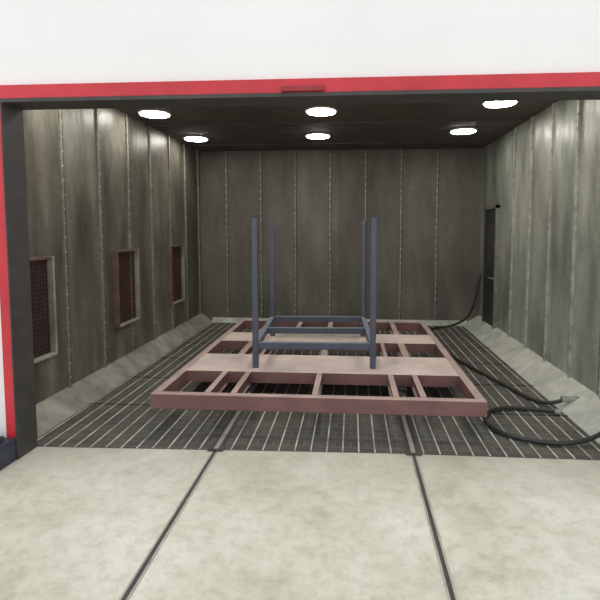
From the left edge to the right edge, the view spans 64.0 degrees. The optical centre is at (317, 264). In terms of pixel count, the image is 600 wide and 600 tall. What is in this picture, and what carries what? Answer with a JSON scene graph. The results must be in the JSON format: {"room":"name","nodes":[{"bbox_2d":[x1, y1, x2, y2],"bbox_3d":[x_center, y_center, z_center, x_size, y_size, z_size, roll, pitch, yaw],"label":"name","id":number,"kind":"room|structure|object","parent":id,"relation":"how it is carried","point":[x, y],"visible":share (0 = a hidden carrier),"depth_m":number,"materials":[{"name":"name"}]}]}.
{"room":"workshop","nodes":[
{"label":"workshop","id":0,"kind":"room"},
{"bbox_2d":[23,108,201,403],"bbox_3d":[-2.765,-0.371,7.378,0.133,3.660,6.150,0,4,4],"label":"wall","id":1,"kind":"structure","parent":0,"point":[99,182],"depth_m":6.25,"materials":[{"name":"metal"}]},
{"bbox_2d":[30,256,57,363],"bbox_3d":[-2.873,0.458,4.829,0.080,1.060,0.660,0,4,4],"label":"air vent","id":2,"kind":"object","parent":1,"relation":"in","point":[42,269],"visible":0.48,"depth_m":5.04,"materials":[{"name":"brown metal"}]},
{"bbox_2d":[36,313,211,437],"bbox_3d":[-2.614,1.357,7.460,0.240,0.200,6.020,0,4,4],"label":"baseboard","id":3,"kind":"structure","parent":1,"relation":"attached to","point":[57,408],"depth_m":6.12,"materials":[{"name":"grey concrete"}]},
{"bbox_2d":[112,249,140,327],"bbox_3d":[-2.731,0.308,6.858,0.080,1.060,0.660,0,4,4],"label":"air vent","id":4,"kind":"object","parent":1,"relation":"in","point":[122,281],"visible":1,"depth_m":6.85,"materials":[{"name":"metal"}]},
{"bbox_2d":[167,245,184,304],"bbox_3d":[-2.594,0.165,8.808,0.080,1.060,0.660,0,4,4],"label":"air vent","id":5,"kind":"object","parent":1,"relation":"in","point":[175,253],"visible":1,"depth_m":8.83,"materials":[{"name":"brown metal"}]},
{"bbox_2d":[0,322,599,599],"bbox_3d":[0.079,2.058,1.276,24.000,0.308,18.250,0,4,4],"label":"floor","id":6,"kind":"structure","parent":0,"point":[76,523],"depth_m":3.56,"materials":[{"name":"concrete"}]},
{"bbox_2d":[0,436,15,470],"bbox_3d":[-2.859,1.594,3.964,0.440,0.240,0.455,0,4,4],"label":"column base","id":7,"kind":"structure","parent":6,"relation":"on","point":[7,445],"depth_m":4.08,"materials":[{"name":"metal"}]},
{"bbox_2d":[119,350,280,599],"bbox_3d":[-1.081,1.836,2.171,0.140,0.020,15.900,0,4,4],"label":"track rail","id":8,"kind":"object","parent":6,"relation":"on","point":[219,445],"visible":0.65,"depth_m":3.55,"materials":[{"name":"metal"}]},
{"bbox_2d":[150,319,486,416],"bbox_3d":[0.108,1.324,6.754,3.330,0.330,4.060,0,4,4],"label":"metal frame","id":9,"kind":"object","parent":6,"relation":"on","point":[396,373],"visible":0.78,"depth_m":5.56,"materials":[{"name":"metal"}]},
{"bbox_2d":[251,218,376,368],"bbox_3d":[-0.026,0.276,6.545,1.470,1.790,1.790,0,4,1],"label":"rack","id":10,"kind":"object","parent":9,"relation":"on","point":[269,327],"visible":1,"depth_m":5.72,"materials":[{"name":"metal"}]},
{"bbox_2d":[377,330,458,599],"bbox_3d":[0.695,1.845,2.047,0.140,0.020,15.900,0,4,4],"label":"track rail","id":11,"kind":"object","parent":6,"relation":"on","point":[407,432],"visible":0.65,"depth_m":3.48,"materials":[{"name":"metal"}]},
{"bbox_2d":[430,274,578,404],"bbox_3d":[2.539,0.871,7.495,1.148,1.144,4.373,0,4,4],"label":"hose","id":12,"kind":"object","parent":6,"relation":"on","point":[562,398],"visible":0.82,"depth_m":6.25,"materials":[{"name":"black rubber"}]},
{"bbox_2d":[483,406,599,445],"bbox_3d":[2.276,1.552,4.864,1.146,0.171,0.930,0,4,4],"label":"air hose","id":13,"kind":"object","parent":6,"relation":"on","point":[555,411],"visible":0.95,"depth_m":4.59,"materials":[{"name":"black rubber"}]},
{"bbox_2d":[0,0,599,437],"bbox_3d":[0.279,-1.788,3.870,18.000,7.000,0.200,0,4,4],"label":"wall","id":14,"kind":"structure","parent":0,"point":[42,41],"depth_m":3.81,"materials":[{"name":"white paint"}]},
{"bbox_2d":[0,72,599,459],"bbox_3d":[0.108,0.112,4.001,5.640,3.190,0.240,0,4,4],"label":"door frame","id":15,"kind":"structure","parent":14,"relation":"attached to","point":[573,79],"depth_m":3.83,"materials":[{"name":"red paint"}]},
{"bbox_2d":[281,85,323,91],"bbox_3d":[-0.121,-1.385,3.772,0.340,0.040,0.030,0,4,4],"label":"latch plate","id":16,"kind":"object","parent":14,"relation":"attached to","point":[313,88],"visible":1,"depth_m":3.76,"materials":[{"name":"red paint"}]},
{"bbox_2d":[116,100,558,150],"bbox_3d":[0.211,-2.225,7.034,6.100,0.112,6.150,0,4,4],"label":"ceiling","id":17,"kind":"structure","parent":0,"point":[388,125],"depth_m":7.59,"materials":[{"name":"black"}]},
{"bbox_2d":[137,108,171,117],"bbox_3d":[-2.320,-2.147,6.820,0.480,0.036,0.480,0,4,4],"label":"ceiling lamp","id":18,"kind":"object","parent":17,"relation":"attached to","point":[146,112],"depth_m":6.72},
{"bbox_2d":[182,135,208,141],"bbox_3d":[-2.210,-2.284,8.682,0.480,0.036,0.480,0,4,4],"label":"ceiling lamp","id":19,"kind":"object","parent":17,"relation":"attached to","point":[196,138],"depth_m":8.56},
{"bbox_2d":[304,132,330,138],"bbox_3d":[-0.002,-2.265,8.428,0.480,0.036,0.480,0,4,4],"label":"ceiling lamp","id":20,"kind":"object","parent":17,"relation":"attached to","point":[313,135],"depth_m":8.31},
{"bbox_2d":[304,106,337,115],"bbox_3d":[0.045,-2.137,6.675,0.480,0.036,0.480,0,4,4],"label":"ceiling lamp","id":21,"kind":"object","parent":17,"relation":"attached to","point":[313,110],"depth_m":6.59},
{"bbox_2d":[449,127,477,133],"bbox_3d":[2.424,-2.235,8.009,0.480,0.036,0.480,0,4,4],"label":"ceiling lamp","id":22,"kind":"object","parent":17,"relation":"attached to","point":[460,130],"depth_m":7.89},
{"bbox_2d":[481,101,518,107],"bbox_3d":[2.359,-2.103,6.214,0.480,0.036,0.480,0,4,4],"label":"ceiling lamp","id":23,"kind":"object","parent":17,"relation":"attached to","point":[498,104],"depth_m":6.24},
{"bbox_2d":[199,148,482,321],"bbox_3d":[0.421,-0.576,10.166,5.900,3.660,0.128,0,4,4],"label":"wall","id":24,"kind":"structure","parent":0,"point":[425,204],"depth_m":10.11,"materials":[{"name":"metal"}]},
{"bbox_2d":[212,317,466,325],"bbox_3d":[0.415,1.205,10.211,5.420,0.100,0.100,0,4,4],"label":"baseboard","id":25,"kind":"structure","parent":24,"relation":"attached to","point":[215,319],"depth_m":10.14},
{"bbox_2d":[479,100,599,399],"bbox_3d":[3.183,-0.341,6.964,0.141,3.660,6.150,0,4,4],"label":"wall","id":26,"kind":"structure","parent":0,"point":[543,175],"depth_m":6.35,"materials":[{"name":"metal"}]},
{"bbox_2d":[484,209,494,325],"bbox_3d":[3.278,0.128,9.107,0.045,2.370,0.640,0,4,4],"label":"leaf","id":27,"kind":"object","parent":26,"relation":"attached to","point":[490,233],"visible":0.77,"depth_m":9.13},
{"bbox_2d":[482,205,499,328],"bbox_3d":[3.271,0.108,9.106,0.060,2.450,0.760,0,4,4],"label":"frame","id":28,"kind":"object","parent":26,"relation":"attached to","point":[496,207],"visible":0.74,"depth_m":8.77,"materials":[{"name":"grey metal"}]},
{"bbox_2d":[464,315,599,443],"bbox_3d":[2.982,1.376,7.069,0.340,0.220,6.020,0,4,4],"label":"baseboard","id":29,"kind":"structure","parent":26,"relation":"attached to","point":[550,381],"depth_m":6.19,"materials":[{"name":"grey concrete"}]}
]}

